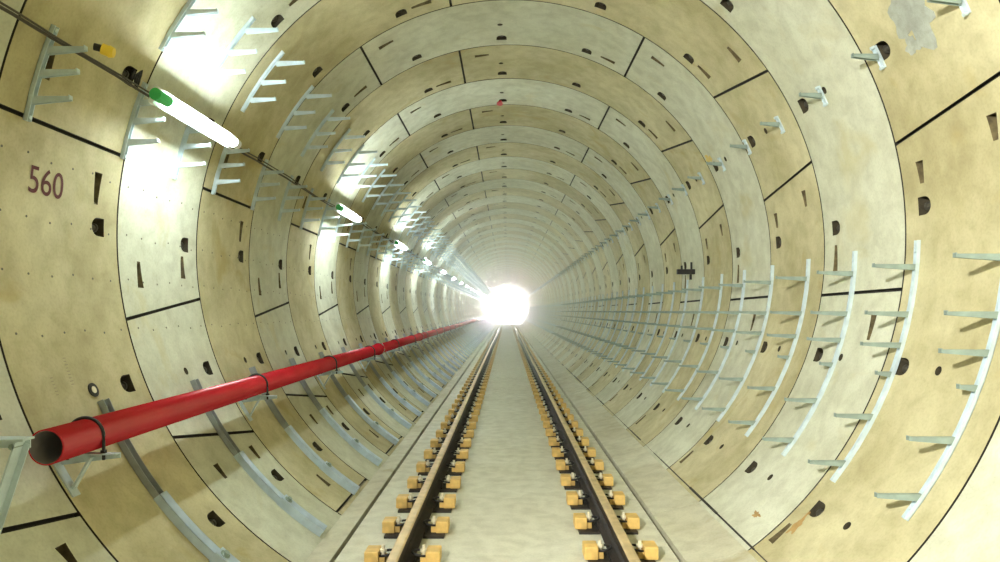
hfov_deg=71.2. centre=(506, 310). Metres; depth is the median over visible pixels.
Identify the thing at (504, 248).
wall
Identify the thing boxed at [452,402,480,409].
fastener
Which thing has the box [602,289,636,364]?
bracket
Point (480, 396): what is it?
fastener
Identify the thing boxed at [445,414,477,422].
fastener
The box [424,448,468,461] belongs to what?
fastener
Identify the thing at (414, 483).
fastener
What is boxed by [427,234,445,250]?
bracket
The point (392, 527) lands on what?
fastener
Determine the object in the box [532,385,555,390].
fastener
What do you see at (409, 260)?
bracket
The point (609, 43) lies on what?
wall
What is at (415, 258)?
bracket
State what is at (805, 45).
wall
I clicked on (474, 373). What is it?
fastener
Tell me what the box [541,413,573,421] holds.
fastener
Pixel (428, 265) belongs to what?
bracket
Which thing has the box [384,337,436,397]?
strut
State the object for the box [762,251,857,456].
bracket
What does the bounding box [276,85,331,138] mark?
bracket
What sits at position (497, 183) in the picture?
wall
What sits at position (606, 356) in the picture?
bracket
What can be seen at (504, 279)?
wall
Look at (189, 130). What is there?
bracket
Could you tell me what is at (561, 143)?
wall
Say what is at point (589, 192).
wall
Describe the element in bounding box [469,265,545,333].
wall
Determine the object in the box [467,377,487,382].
fastener
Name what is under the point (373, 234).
bracket
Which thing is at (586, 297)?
bracket
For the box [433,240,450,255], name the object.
bracket
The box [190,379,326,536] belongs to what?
strut
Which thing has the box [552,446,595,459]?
fastener
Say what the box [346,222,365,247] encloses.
bracket
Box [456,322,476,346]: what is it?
strut
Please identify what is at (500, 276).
wall
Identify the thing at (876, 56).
clip
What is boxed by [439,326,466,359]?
strut
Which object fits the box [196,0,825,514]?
wall
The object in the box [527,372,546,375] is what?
fastener
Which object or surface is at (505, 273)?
wall
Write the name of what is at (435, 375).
strut
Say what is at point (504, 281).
wall
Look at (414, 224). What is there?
bracket
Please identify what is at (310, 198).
bracket
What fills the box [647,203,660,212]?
clip
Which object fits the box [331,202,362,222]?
lamp
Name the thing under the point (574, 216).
wall
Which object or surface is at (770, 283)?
bracket
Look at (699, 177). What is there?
clip
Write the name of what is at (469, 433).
fastener
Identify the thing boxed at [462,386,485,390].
fastener
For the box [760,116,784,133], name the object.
bracket
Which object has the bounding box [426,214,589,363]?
wall
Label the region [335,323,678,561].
floor
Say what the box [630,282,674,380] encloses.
bracket
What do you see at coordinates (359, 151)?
bracket
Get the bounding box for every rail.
[386,322,502,561]
[512,321,640,561]
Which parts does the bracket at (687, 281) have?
arm, arm, arm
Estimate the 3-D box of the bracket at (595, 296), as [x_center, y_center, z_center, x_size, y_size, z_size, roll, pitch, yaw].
[2.363,0.333,21.420,0.732,1.603,0.036,0,0,0]
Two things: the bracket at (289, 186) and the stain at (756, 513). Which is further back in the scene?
the bracket at (289, 186)
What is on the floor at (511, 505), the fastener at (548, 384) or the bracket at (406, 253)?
the fastener at (548, 384)
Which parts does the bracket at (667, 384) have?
arm, arm, arm, arm, arm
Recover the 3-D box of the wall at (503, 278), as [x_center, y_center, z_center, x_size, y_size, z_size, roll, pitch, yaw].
[0.030,-0.520,68.912,5.960,5.960,1.222,0,0,0]
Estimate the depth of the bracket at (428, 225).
18.04 m
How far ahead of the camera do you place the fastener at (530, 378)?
17.09 m
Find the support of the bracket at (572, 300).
attached to the wall at (548, 246)
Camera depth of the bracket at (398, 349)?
13.49 m
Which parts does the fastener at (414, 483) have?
plate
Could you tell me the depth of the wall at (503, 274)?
61.52 m
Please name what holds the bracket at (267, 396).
attached to the wall at (692, 32)
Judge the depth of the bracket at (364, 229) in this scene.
12.16 m
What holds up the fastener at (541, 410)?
on the floor at (511, 505)
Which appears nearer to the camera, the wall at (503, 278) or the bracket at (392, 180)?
the bracket at (392, 180)
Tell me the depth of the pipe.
4.42 m
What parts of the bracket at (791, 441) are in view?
arm, arm, arm, arm, arm, arm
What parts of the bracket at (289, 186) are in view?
arm, arm, arm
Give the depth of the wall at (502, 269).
54.16 m
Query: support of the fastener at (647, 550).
on the floor at (511, 505)
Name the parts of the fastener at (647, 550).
plate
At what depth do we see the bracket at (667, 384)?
9.65 m
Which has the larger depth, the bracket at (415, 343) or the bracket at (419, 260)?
the bracket at (419, 260)
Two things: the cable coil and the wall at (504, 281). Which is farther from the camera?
the wall at (504, 281)
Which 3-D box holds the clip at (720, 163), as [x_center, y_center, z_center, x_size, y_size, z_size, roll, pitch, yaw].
[2.391,-1.675,7.980,0.217,0.165,0.050,0,0,0]
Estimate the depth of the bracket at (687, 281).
10.49 m
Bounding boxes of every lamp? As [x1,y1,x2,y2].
[148,85,241,148]
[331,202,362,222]
[392,239,407,250]
[421,258,430,264]
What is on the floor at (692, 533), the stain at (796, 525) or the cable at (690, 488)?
the cable at (690, 488)
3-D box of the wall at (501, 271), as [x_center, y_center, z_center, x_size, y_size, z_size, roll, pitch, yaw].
[0.030,-0.520,56.696,5.960,5.960,1.222,0,0,0]
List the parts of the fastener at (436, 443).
plate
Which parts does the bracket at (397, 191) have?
arm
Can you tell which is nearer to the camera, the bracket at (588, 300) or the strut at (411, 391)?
the strut at (411, 391)
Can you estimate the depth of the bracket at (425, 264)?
21.41 m
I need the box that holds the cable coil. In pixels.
[124,68,142,87]
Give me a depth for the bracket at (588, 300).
23.08 m
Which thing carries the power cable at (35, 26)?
on the bracket at (217, 181)
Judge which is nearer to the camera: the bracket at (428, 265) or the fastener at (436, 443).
the fastener at (436, 443)
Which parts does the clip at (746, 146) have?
arm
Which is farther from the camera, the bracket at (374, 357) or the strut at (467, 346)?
the strut at (467, 346)
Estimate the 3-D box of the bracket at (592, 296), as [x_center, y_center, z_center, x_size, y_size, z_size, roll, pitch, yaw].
[2.363,0.333,22.260,0.732,1.603,0.036,0,0,0]
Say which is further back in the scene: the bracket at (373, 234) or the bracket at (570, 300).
the bracket at (570, 300)
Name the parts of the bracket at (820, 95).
arm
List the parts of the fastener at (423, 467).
plate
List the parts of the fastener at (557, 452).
plate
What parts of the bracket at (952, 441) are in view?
arm, arm, arm, arm, arm, arm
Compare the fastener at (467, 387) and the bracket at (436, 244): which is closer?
the fastener at (467, 387)
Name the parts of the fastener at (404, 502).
plate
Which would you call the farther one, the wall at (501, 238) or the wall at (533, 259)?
the wall at (533, 259)
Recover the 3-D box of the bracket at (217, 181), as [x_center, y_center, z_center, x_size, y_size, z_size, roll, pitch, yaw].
[-2.453,-1.292,6.192,0.333,0.522,0.036,0,0,0]
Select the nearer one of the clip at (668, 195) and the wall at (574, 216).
the clip at (668, 195)
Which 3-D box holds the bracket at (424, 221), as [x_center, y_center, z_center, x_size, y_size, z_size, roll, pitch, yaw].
[-2.077,-2.036,17.220,0.565,0.545,0.036,0,0,0]
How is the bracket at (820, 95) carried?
attached to the wall at (805, 45)
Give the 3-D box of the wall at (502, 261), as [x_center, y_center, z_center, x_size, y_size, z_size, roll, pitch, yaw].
[0.030,-0.520,45.702,5.960,5.960,1.222,0,0,0]
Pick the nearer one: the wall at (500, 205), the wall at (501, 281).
the wall at (500, 205)
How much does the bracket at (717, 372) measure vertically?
1.603 m
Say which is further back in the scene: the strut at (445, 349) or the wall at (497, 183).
the strut at (445, 349)
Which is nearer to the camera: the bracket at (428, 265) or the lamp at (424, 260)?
the lamp at (424, 260)
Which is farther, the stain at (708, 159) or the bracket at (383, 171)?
the bracket at (383, 171)
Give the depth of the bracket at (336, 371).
8.54 m
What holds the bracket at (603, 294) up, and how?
attached to the wall at (504, 198)
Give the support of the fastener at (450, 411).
on the floor at (511, 505)
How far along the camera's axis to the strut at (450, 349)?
23.71 m
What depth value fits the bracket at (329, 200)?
9.65 m
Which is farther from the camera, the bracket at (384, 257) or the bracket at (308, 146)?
the bracket at (384, 257)
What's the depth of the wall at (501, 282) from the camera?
77.49 m
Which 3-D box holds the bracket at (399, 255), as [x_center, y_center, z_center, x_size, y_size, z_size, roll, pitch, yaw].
[-2.453,-1.292,16.380,0.333,0.522,0.036,0,0,0]
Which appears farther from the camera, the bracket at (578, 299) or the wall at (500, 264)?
the wall at (500, 264)
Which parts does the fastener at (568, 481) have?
plate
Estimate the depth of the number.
4.03 m
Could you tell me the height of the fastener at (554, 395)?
0.132 m
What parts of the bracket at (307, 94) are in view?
arm, arm, arm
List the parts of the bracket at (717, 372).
arm, arm, arm, arm, arm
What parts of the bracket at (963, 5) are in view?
arm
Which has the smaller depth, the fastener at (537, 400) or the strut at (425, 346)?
the fastener at (537, 400)
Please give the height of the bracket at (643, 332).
1.603 m
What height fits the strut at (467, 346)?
1.214 m
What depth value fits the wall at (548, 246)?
28.57 m
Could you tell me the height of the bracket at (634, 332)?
1.603 m
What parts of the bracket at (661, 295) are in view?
arm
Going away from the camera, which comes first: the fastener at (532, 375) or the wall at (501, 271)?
the fastener at (532, 375)
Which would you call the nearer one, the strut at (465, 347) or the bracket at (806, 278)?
the bracket at (806, 278)
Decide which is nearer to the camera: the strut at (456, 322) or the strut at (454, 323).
the strut at (454, 323)
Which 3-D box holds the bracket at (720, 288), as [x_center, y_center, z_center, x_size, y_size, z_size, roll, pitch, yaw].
[2.363,0.333,8.820,0.732,1.603,0.036,0,0,0]
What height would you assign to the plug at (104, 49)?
0.073 m
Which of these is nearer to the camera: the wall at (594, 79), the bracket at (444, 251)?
the wall at (594, 79)
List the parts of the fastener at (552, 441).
plate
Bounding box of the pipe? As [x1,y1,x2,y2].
[28,315,492,465]
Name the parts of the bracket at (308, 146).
arm, arm, arm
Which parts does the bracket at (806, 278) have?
arm, arm, arm, arm, arm, arm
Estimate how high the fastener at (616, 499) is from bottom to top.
0.132 m
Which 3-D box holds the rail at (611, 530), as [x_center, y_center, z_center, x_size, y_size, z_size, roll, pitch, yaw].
[0.792,1.624,49.367,0.150,0.172,110.966,0,0,0]
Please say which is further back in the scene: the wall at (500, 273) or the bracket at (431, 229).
the wall at (500, 273)
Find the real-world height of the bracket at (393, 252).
0.522 m
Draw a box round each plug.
[88,383,98,396]
[93,43,115,57]
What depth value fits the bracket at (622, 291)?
16.36 m
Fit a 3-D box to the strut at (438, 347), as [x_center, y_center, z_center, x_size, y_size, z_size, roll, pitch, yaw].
[-1.929,1.134,21.307,1.043,1.214,0.100,0,0,0]
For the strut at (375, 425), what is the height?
1.214 m
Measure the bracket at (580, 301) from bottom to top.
1.603 m
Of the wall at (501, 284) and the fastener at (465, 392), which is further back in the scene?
the wall at (501, 284)
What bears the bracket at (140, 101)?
attached to the wall at (60, 294)
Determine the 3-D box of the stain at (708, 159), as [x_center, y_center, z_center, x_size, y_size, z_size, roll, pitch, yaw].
[2.405,-1.811,8.312,0.071,0.118,0.220,0,0,0]
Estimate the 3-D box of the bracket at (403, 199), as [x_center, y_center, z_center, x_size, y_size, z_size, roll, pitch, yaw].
[-2.077,-2.036,13.860,0.565,0.545,0.036,0,0,0]
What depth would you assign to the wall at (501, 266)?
50.59 m
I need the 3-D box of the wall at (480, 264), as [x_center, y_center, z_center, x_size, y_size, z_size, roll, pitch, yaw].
[0.030,-0.520,40.816,5.960,5.960,1.222,0,0,0]
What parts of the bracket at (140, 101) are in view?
arm, arm, arm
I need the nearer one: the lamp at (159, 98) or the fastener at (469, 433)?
the lamp at (159, 98)
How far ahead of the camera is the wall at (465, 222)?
22.44 m
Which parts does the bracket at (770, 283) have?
arm, arm, arm, arm, arm, arm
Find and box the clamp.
[676,262,694,279]
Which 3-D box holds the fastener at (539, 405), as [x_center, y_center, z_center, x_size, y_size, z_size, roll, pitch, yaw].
[0.792,1.674,12.380,0.514,0.132,0.300,0,0,0]
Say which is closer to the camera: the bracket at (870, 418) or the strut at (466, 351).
the bracket at (870, 418)
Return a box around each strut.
[97,398,239,561]
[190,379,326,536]
[248,366,359,494]
[289,358,382,465]
[318,352,398,444]
[341,347,411,428]
[359,343,421,415]
[373,340,429,406]
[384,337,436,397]
[394,335,441,390]
[403,333,446,384]
[410,332,450,379]
[416,331,454,374]
[422,330,457,371]
[427,328,460,367]
[431,328,462,364]
[435,327,465,361]
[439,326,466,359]
[442,325,468,356]
[445,324,470,354]
[447,324,471,352]
[450,323,473,350]
[452,323,474,349]
[454,323,476,348]
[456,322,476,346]
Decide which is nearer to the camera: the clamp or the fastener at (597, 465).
the fastener at (597, 465)
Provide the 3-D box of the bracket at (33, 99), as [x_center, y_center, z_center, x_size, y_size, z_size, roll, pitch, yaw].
[-2.453,-1.292,3.792,0.333,0.522,0.036,0,0,0]
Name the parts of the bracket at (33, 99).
arm, arm, arm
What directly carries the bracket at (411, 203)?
attached to the wall at (589, 192)
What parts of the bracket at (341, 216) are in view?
arm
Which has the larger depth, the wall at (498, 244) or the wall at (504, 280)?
the wall at (504, 280)
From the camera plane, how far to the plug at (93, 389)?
4.17 m
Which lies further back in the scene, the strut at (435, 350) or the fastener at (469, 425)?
the strut at (435, 350)
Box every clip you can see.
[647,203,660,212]
[659,194,672,204]
[672,184,687,195]
[687,172,704,184]
[706,158,725,171]
[730,139,751,154]
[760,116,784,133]
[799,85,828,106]
[851,45,886,69]
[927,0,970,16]
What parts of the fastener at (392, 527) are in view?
plate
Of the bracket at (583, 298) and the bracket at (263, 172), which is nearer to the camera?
the bracket at (263, 172)
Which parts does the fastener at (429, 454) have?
plate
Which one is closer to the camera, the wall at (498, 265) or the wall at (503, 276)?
the wall at (498, 265)
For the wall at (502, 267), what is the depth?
51.71 m
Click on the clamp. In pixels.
(690, 271)
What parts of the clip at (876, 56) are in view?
arm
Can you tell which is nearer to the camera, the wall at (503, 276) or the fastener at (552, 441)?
the fastener at (552, 441)
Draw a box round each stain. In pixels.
[705,155,711,161]
[752,510,760,516]
[786,511,810,533]
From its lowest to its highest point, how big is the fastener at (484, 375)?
0.132 m
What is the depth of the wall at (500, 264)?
48.17 m
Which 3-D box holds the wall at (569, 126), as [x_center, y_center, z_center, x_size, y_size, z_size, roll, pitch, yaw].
[0.030,-0.520,11.497,5.960,5.960,1.222,0,0,0]
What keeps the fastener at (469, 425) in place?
on the floor at (511, 505)
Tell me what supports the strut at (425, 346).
attached to the wall at (574, 216)
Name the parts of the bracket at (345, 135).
arm, arm, arm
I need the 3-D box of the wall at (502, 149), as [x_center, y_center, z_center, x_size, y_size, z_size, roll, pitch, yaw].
[0.030,-0.520,13.940,5.960,5.960,1.222,0,0,0]
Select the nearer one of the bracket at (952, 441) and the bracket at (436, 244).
the bracket at (952, 441)
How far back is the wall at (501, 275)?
62.79 m
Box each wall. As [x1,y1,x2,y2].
[0,0,999,561]
[116,0,905,561]
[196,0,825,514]
[249,0,770,480]
[286,45,732,455]
[314,78,703,437]
[336,104,681,423]
[353,125,663,411]
[367,142,649,402]
[379,156,637,394]
[389,168,627,387]
[397,179,618,382]
[405,188,611,377]
[411,195,604,373]
[417,202,598,369]
[422,208,593,366]
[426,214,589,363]
[434,223,581,358]
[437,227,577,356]
[440,231,574,354]
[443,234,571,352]
[446,237,569,350]
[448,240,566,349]
[450,243,564,346]
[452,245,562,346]
[454,247,560,344]
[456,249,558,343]
[458,251,557,342]
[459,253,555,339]
[461,255,553,340]
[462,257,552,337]
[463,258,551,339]
[465,260,549,338]
[466,261,548,337]
[467,262,547,334]
[468,264,546,333]
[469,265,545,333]
[470,266,544,333]
[471,267,543,334]
[471,268,542,331]
[472,269,542,333]
[473,270,541,330]
[474,271,540,332]
[474,272,539,330]
[475,273,539,329]
[476,273,538,329]
[476,274,537,327]
[477,275,537,328]
[478,276,535,316]
[478,276,536,328]
[479,277,534,327]
[479,277,535,327]
[480,278,534,328]
[480,279,533,326]
[481,279,533,315]
[481,280,532,326]
[482,280,532,327]
[482,281,531,325]
[482,281,532,325]
[483,282,530,313]
[483,282,531,324]
[484,283,530,314]
[484,284,529,324]
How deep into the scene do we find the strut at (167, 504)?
4.17 m
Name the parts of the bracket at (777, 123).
arm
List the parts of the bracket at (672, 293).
arm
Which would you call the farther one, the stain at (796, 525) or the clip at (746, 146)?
the clip at (746, 146)
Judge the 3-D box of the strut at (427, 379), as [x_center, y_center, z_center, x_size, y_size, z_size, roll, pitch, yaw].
[-1.929,1.134,15.199,1.043,1.214,0.100,0,0,0]
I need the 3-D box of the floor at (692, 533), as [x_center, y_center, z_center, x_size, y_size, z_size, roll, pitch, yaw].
[1.481,1.813,49.367,0.478,0.382,111.158,0,0,0]
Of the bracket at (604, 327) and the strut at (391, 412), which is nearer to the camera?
the strut at (391, 412)
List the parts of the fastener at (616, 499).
plate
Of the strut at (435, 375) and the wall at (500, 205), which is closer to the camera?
the strut at (435, 375)
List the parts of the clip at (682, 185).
arm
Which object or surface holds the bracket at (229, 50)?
attached to the wall at (805, 45)
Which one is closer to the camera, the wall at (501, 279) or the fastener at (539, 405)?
the fastener at (539, 405)
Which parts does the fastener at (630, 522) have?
plate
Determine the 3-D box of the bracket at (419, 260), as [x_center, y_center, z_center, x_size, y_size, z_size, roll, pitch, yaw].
[-2.453,-1.292,19.740,0.333,0.522,0.036,0,0,0]
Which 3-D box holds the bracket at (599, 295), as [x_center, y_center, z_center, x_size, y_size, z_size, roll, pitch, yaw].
[2.363,0.333,20.580,0.732,1.603,0.036,0,0,0]
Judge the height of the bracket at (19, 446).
0.428 m
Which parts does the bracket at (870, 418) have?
arm, arm, arm, arm, arm, arm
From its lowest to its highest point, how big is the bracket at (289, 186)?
0.522 m
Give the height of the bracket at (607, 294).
1.603 m
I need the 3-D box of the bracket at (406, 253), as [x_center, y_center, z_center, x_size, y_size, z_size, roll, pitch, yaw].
[-2.453,-1.292,17.220,0.333,0.522,0.036,0,0,0]
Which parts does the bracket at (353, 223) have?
arm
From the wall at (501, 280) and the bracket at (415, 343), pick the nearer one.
the bracket at (415, 343)
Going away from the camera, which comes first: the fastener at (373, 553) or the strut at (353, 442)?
the fastener at (373, 553)
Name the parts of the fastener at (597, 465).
plate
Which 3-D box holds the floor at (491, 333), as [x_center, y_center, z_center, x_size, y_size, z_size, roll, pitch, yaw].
[0.000,1.840,49.367,2.486,0.080,111.166,0,0,0]
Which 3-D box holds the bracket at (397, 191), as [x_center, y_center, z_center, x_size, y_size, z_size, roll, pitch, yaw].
[-2.077,-2.036,13.020,0.565,0.545,0.036,0,0,0]
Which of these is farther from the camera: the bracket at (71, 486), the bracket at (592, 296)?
the bracket at (592, 296)
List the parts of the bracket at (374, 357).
arm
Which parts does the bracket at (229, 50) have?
arm, arm, arm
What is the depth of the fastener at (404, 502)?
6.09 m
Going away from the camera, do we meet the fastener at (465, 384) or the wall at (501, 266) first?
the fastener at (465, 384)
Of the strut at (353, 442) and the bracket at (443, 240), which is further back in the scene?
the bracket at (443, 240)
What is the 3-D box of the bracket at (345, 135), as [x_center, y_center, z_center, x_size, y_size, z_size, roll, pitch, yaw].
[-2.077,-2.036,8.820,0.565,0.545,0.036,0,0,0]
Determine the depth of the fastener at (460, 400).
12.89 m
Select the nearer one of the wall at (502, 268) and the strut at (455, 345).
the strut at (455, 345)
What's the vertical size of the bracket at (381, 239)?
0.522 m
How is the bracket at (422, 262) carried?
attached to the wall at (504, 198)
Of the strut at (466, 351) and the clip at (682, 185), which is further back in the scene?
the strut at (466, 351)
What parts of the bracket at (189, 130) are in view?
arm, arm, arm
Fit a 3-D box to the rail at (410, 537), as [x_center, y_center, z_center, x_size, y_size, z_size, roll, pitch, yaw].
[-0.712,1.624,49.367,0.150,0.172,110.966,0,0,0]
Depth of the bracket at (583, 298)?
24.77 m
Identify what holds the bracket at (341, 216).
attached to the wall at (584, 107)
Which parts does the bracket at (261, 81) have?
arm, arm, arm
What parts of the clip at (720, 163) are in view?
arm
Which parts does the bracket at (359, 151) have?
arm, arm, arm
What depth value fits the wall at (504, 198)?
20.01 m
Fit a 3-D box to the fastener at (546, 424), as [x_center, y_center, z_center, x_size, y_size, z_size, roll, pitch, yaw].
[0.792,1.674,10.340,0.514,0.132,0.300,0,0,0]
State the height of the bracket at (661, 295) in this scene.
1.603 m
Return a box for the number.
[28,165,62,198]
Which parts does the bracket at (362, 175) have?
arm, arm, arm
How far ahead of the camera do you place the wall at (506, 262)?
46.96 m
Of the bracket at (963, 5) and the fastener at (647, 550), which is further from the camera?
the fastener at (647, 550)
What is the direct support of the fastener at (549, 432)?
on the floor at (511, 505)
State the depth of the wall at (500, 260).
44.51 m
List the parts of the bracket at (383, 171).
arm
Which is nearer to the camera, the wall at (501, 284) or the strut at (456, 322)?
the strut at (456, 322)
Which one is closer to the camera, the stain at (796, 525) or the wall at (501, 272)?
the stain at (796, 525)
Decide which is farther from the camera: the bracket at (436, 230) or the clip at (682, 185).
the bracket at (436, 230)
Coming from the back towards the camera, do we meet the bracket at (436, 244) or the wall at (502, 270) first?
the wall at (502, 270)
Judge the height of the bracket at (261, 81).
0.545 m
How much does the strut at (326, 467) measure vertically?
1.214 m
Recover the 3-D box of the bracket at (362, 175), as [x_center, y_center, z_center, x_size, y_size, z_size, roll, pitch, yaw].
[-2.077,-2.036,10.500,0.565,0.545,0.036,0,0,0]
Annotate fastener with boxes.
[364,544,441,561]
[382,515,449,538]
[396,493,455,512]
[407,475,460,491]
[416,460,464,475]
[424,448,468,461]
[430,437,470,449]
[436,428,473,439]
[441,421,475,430]
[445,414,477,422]
[448,408,479,415]
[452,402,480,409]
[455,398,482,404]
[457,393,483,399]
[460,389,484,394]
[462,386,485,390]
[464,383,486,387]
[465,380,487,385]
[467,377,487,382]
[469,374,488,379]
[470,372,489,377]
[526,369,544,374]
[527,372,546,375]
[528,374,547,379]
[529,376,549,380]
[530,379,551,383]
[531,382,553,388]
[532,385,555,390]
[533,389,557,394]
[534,393,560,398]
[535,397,562,403]
[537,402,565,408]
[539,407,569,414]
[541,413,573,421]
[543,419,577,429]
[545,427,582,438]
[548,436,588,447]
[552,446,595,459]
[556,458,603,473]
[560,472,612,489]
[566,490,624,509]
[573,512,639,534]
[582,540,657,561]
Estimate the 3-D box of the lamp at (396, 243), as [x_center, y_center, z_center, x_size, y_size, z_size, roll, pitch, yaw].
[-2.337,-1.414,14.938,0.239,0.123,1.370,0,0,0]
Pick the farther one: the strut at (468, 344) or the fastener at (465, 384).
the strut at (468, 344)
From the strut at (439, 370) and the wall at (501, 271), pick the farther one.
the wall at (501, 271)
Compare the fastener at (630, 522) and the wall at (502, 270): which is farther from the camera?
the wall at (502, 270)
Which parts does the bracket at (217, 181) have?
arm, arm, arm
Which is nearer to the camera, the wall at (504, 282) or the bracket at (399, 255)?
the bracket at (399, 255)
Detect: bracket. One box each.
[0,436,34,534]
[23,24,87,121]
[52,416,120,497]
[120,82,164,159]
[158,0,218,51]
[172,125,210,179]
[205,16,278,86]
[211,147,249,194]
[238,373,276,420]
[240,50,304,111]
[250,159,283,209]
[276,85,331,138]
[278,175,306,220]
[299,188,325,229]
[300,109,349,156]
[316,355,342,388]
[318,199,338,236]
[320,128,364,170]
[333,214,351,242]
[336,144,377,183]
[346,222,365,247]
[350,157,387,193]
[357,222,375,251]
[359,345,379,371]
[362,169,396,201]
[367,228,384,255]
[372,179,403,209]
[375,233,391,258]
[380,187,410,215]
[383,237,396,261]
[386,339,402,360]
[388,195,416,221]
[389,246,402,264]
[395,201,421,226]
[395,249,409,266]
[401,207,425,231]
[401,251,413,268]
[405,335,418,352]
[406,251,418,270]
[407,213,430,235]
[410,254,422,272]
[412,218,433,238]
[414,256,424,273]
[416,222,437,242]
[418,262,426,275]
[420,227,440,245]
[422,264,432,276]
[424,230,443,248]
[425,265,434,278]
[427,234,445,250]
[430,237,448,252]
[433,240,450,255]
[436,243,452,257]
[439,245,454,258]
[554,300,570,334]
[557,300,572,337]
[558,299,576,339]
[560,299,578,337]
[561,301,580,341]
[564,298,583,342]
[566,297,586,343]
[567,300,588,344]
[570,296,592,345]
[572,296,595,347]
[578,294,603,350]
[578,295,599,348]
[583,294,607,352]
[584,293,612,354]
[588,292,617,356]
[592,291,622,358]
[597,290,629,361]
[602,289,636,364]
[607,287,644,367]
[614,286,652,371]
[621,284,663,375]
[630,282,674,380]
[640,280,688,385]
[651,277,704,392]
[665,274,722,400]
[681,270,745,409]
[702,265,773,421]
[728,259,810,436]
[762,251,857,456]
[808,240,920,482]
[874,252,999,520]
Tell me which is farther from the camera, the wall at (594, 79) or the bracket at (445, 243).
the bracket at (445, 243)
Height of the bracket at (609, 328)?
1.603 m
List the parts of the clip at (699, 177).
arm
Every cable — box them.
[0,1,457,281]
[531,334,766,561]
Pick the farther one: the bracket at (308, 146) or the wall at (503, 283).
the wall at (503, 283)
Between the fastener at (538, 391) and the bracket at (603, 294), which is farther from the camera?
the bracket at (603, 294)
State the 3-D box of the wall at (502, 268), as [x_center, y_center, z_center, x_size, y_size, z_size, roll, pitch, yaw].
[0.030,-0.520,53.032,5.960,5.960,1.222,0,0,0]
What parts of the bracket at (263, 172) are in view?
arm, arm, arm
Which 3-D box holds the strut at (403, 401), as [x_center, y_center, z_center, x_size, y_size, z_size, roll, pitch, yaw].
[-1.929,1.134,11.534,1.043,1.214,0.100,0,0,0]
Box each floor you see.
[305,323,497,561]
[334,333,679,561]
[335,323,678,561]
[515,322,757,561]
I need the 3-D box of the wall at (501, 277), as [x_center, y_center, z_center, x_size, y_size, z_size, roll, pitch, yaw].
[0.030,-0.520,66.469,5.960,5.960,1.222,0,0,0]
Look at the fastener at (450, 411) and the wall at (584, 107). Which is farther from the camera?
the fastener at (450, 411)
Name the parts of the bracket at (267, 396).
foot plate, arm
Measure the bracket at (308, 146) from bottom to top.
0.545 m
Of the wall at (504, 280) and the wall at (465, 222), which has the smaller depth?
the wall at (465, 222)
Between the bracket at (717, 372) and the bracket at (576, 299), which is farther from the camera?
the bracket at (576, 299)
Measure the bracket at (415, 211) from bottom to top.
0.545 m
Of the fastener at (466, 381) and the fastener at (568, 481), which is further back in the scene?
the fastener at (466, 381)
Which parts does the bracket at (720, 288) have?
arm, arm, arm, arm, arm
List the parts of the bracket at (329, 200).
arm, arm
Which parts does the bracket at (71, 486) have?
foot plate, arm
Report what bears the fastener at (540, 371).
on the floor at (511, 505)
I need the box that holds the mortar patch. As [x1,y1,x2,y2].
[887,0,936,54]
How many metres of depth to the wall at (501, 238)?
30.99 m
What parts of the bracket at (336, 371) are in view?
foot plate, arm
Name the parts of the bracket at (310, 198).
arm, arm, arm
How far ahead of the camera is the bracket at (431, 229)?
18.89 m
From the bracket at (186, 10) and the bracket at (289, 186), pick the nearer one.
the bracket at (186, 10)
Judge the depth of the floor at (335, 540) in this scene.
6.91 m
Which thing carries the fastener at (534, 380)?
on the floor at (511, 505)
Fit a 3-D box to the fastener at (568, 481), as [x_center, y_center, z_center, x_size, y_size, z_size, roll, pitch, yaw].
[0.792,1.674,6.940,0.514,0.132,0.300,0,0,0]
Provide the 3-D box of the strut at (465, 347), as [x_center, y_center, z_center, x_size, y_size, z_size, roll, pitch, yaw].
[-1.929,1.134,28.636,1.043,1.214,0.100,0,0,0]
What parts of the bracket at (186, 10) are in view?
arm, arm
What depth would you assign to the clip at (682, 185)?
9.65 m
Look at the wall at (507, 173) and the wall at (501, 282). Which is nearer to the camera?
the wall at (507, 173)
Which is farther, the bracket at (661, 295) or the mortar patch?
the bracket at (661, 295)
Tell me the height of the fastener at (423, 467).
0.132 m
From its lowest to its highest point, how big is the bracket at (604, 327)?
1.603 m

